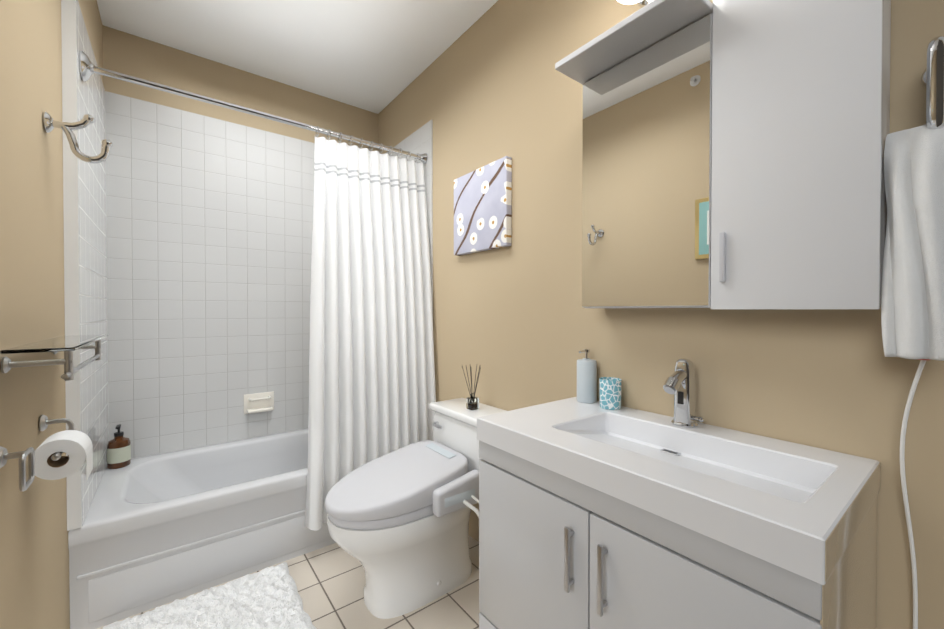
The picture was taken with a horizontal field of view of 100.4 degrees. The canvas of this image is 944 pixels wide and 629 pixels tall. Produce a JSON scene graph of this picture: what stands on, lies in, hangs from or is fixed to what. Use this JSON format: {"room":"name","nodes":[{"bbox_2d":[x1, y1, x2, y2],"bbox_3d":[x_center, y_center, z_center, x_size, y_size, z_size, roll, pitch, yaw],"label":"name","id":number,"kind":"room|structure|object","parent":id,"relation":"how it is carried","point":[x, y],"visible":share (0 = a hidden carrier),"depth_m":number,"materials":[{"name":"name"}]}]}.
{"room":"bathroom","nodes":[
{"label":"bathroom","id":0,"kind":"room"},
{"bbox_2d":[0,0,102,628],"bbox_3d":[-1.053,-0.151,0.820,0.130,2.670,3.200,0,1,-37],"label":"wall","id":1,"kind":"structure","parent":0,"point":[34,573],"depth_m":1.08,"materials":[{"name":"beige paint"}]},
{"bbox_2d":[0,446,34,490],"bbox_3d":[-1.005,0.335,0.862,0.049,0.099,0.082,0,1,-37],"label":"towel ring","id":2,"kind":"object","parent":1,"relation":"attached to","point":[5,456],"visible":1,"depth_m":0.85,"materials":[{"name":"silver metal"}]},
{"bbox_2d":[0,334,107,380],"bbox_3d":[-1.151,0.115,1.113,0.124,0.083,0.620,0,1,-37],"label":"glass shelf","id":3,"kind":"object","parent":1,"relation":"attached to","point":[68,345],"visible":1,"depth_m":0.94,"materials":[{"name":"clear glass"}]},
{"bbox_2d":[35,415,92,480],"bbox_3d":[-1.140,0.370,1.096,0.116,0.160,0.233,0,1,-37],"label":"toilet paper holder","id":4,"kind":"object","parent":1,"relation":"attached to","point":[52,463],"visible":1,"depth_m":1.05,"materials":[{"name":"white paper"}]},
{"bbox_2d":[42,112,112,163],"bbox_3d":[-1.237,-0.560,1.242,0.153,0.152,0.060,0,1,-37],"label":"robe hook","id":5,"kind":"object","parent":1,"relation":"attached to","point":[50,124],"visible":1,"depth_m":1.23,"materials":[{"name":"silver metal"}]},
{"bbox_2d":[61,0,108,530],"bbox_3d":[-1.677,-0.361,1.723,0.038,2.267,0.788,0,1,-37],"label":"wall tile","id":6,"kind":"structure","parent":1,"relation":"attached to","point":[85,251],"depth_m":1.51,"materials":[{"name":"white tile"}]},
{"bbox_2d":[79,50,427,163],"bbox_3d":[-0.884,-0.948,1.949,1.502,0.106,0.106,0,1,-37],"label":"curtain rod","id":7,"kind":"object","parent":6,"relation":"attached to","point":[88,68],"visible":0.9,"depth_m":1.74,"materials":[{"name":"silver metal"}]},
{"bbox_2d":[305,126,435,530],"bbox_3d":[-0.537,0.026,2.131,0.740,1.988,0.203,0,1,-37],"label":"shower curtain","id":8,"kind":"object","parent":7,"relation":"hanging from","point":[372,393],"visible":0.9,"depth_m":2.09,"materials":[{"name":"fabric"}]},
{"bbox_2d":[102,25,377,150],"bbox_3d":[-1.340,-0.169,2.552,1.520,2.670,0.100,0,1,-37],"label":"wall","id":9,"kind":"structure","parent":0,"point":[136,56],"depth_m":2.36,"materials":[{"name":"beige paint"}]},
{"bbox_2d":[105,91,314,458],"bbox_3d":[-1.307,0.001,2.511,1.520,2.330,0.008,0,1,-37],"label":"wall tile","id":10,"kind":"structure","parent":9,"relation":"attached to","point":[209,224],"depth_m":2.30,"materials":[{"name":"white tile"}]},
{"bbox_2d":[244,391,273,413],"bbox_3d":[-1.326,0.556,2.459,0.170,0.122,0.060,0,1,-37],"label":"soap dish","id":11,"kind":"object","parent":10,"relation":"attached to","point":[258,402],"visible":1,"depth_m":2.46,"materials":[{"name":"beige ceramic"}]},
{"bbox_2d":[97,535,479,628],"bbox_3d":[-0.398,1.229,1.337,1.720,0.100,3.200,0,1,-37],"label":"floor","id":12,"kind":"structure","parent":0,"point":[330,581],"depth_m":1.62,"materials":[{"name":"tile"}]},
{"bbox_2d":[68,428,335,628],"bbox_3d":[-1.082,0.970,2.196,1.539,0.400,0.781,0,1,-37],"label":"bathtub","id":13,"kind":"object","parent":12,"relation":"on","point":[154,531],"visible":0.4,"depth_m":1.71,"materials":[{"name":"grey ceramic"}]},
{"bbox_2d":[107,424,130,468],"bbox_3d":[-1.797,0.666,2.002,0.091,0.209,0.094,0,1,-37],"label":"soap bottle","id":14,"kind":"object","parent":13,"relation":"on","point":[119,450],"visible":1,"depth_m":1.98,"materials":[{"name":"orange glass"}]},
{"bbox_2d":[102,562,315,628],"bbox_3d":[-0.880,1.152,1.323,0.655,0.053,0.825,0,1,-37],"label":"bath rug","id":15,"kind":"object","parent":12,"relation":"on","point":[268,598],"visible":1,"depth_m":1.52,"materials":[{"name":"white fabric"}]},
{"bbox_2d":[325,398,505,618],"bbox_3d":[-0.171,0.812,1.630,0.785,0.728,0.625,0,1,-37],"label":"toilet","id":16,"kind":"object","parent":12,"relation":"on","point":[398,523],"visible":0.83,"depth_m":1.56,"materials":[{"name":"white ceramic"}]},
{"bbox_2d":[462,366,480,409],"bbox_3d":[0.005,0.341,1.845,0.072,0.208,0.105,0,1,-37],"label":"reed diffuser","id":17,"kind":"object","parent":16,"relation":"on","point":[472,401],"visible":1,"depth_m":1.84,"materials":[{"name":"clear glass"}]},
{"bbox_2d":[477,397,880,628],"bbox_3d":[0.452,0.752,1.046,0.513,0.860,0.822,0,1,-37],"label":"bathroom vanity","id":18,"kind":"object","parent":12,"relation":"on","point":[595,515],"visible":1,"depth_m":0.85,"materials":[{"name":"grey wood"}]},
{"bbox_2d":[577,349,596,402],"bbox_3d":[0.417,0.222,1.436,0.075,0.190,0.070,0,1,-37],"label":"soap dispenser","id":19,"kind":"object","parent":18,"relation":"on","point":[586,379],"visible":0.98,"depth_m":1.41,"materials":[{"name":"grey"}]},
{"bbox_2d":[599,377,621,409],"bbox_3d":[0.473,0.269,1.345,0.072,0.098,0.072,0,1,-37],"label":"tumbler","id":20,"kind":"object","parent":18,"relation":"on","point":[610,388],"visible":1,"depth_m":1.32,"materials":[{"name":"teal ceramic"}]},
{"bbox_2d":[663,358,703,426],"bbox_3d":[0.600,0.224,1.123,0.138,0.192,0.086,0,1,-37],"label":"faucet","id":21,"kind":"object","parent":18,"relation":"on","point":[679,383],"visible":1,"depth_m":1.12,"materials":[{"name":"silver metal"}]},
{"bbox_2d":[97,0,497,113],"bbox_3d":[-0.398,-1.541,1.307,1.720,0.100,3.200,0,1,-37],"label":"ceiling","id":22,"kind":"structure","parent":0,"point":[376,56],"depth_m":2.11,"materials":[{"name":"white paint"}]},
{"bbox_2d":[378,0,943,628],"bbox_3d":[0.245,-0.161,1.815,0.100,2.670,3.200,0,1,-37],"label":"wall","id":23,"kind":"structure","parent":0,"point":[518,324],"depth_m":1.48,"materials":[{"name":"beige paint"}]},
{"bbox_2d":[386,120,432,316],"bbox_3d":[-0.471,0.000,2.663,0.008,2.330,0.767,0,1,-37],"label":"wall tile","id":24,"kind":"structure","parent":23,"relation":"attached to","point":[419,141],"depth_m":2.38,"materials":[{"name":"white tile"}]},
{"bbox_2d":[454,156,511,255],"bbox_3d":[0.042,-0.520,1.963,0.034,0.405,0.420,0,1,-37],"label":"canvas art","id":25,"kind":"object","parent":23,"relation":"attached to","point":[483,208],"visible":1,"depth_m":1.91},
{"bbox_2d":[617,0,652,7],"bbox_3d":[0.522,-1.050,1.211,0.180,0.167,0.176,0,1,-37],"label":"light","id":26,"kind":"object","parent":23,"relation":"attached to","point":[642,3],"visible":0.73,"depth_m":1.24,"materials":[{"name":"silver metal"}]},
{"bbox_2d":[555,0,890,309],"bbox_3d":[0.590,-0.449,1.066,0.256,0.871,0.726,0,1,-37],"label":"upper cabinet","id":27,"kind":"object","parent":23,"relation":"attached to","point":[733,155],"visible":1,"depth_m":0.97,"materials":[{"name":"white paint"}]},
{"bbox_2d":[881,36,943,360],"bbox_3d":[0.883,-0.224,0.774,0.162,0.615,0.098,0,1,-37],"label":"towel rail","id":28,"kind":"object","parent":23,"relation":"attached to","point":[912,310],"visible":1,"depth_m":0.74,"materials":[{"name":"white fabric"}]},
{"bbox_2d":[900,359,929,628],"bbox_3d":[0.911,0.623,0.800,0.062,1.116,0.061,0,1,-37],"label":"cord","id":29,"kind":"object","parent":28,"relation":"hanging from","point":[903,481],"visible":0.81,"depth_m":0.81,"materials":[{"name":"white plastic"}]}
]}

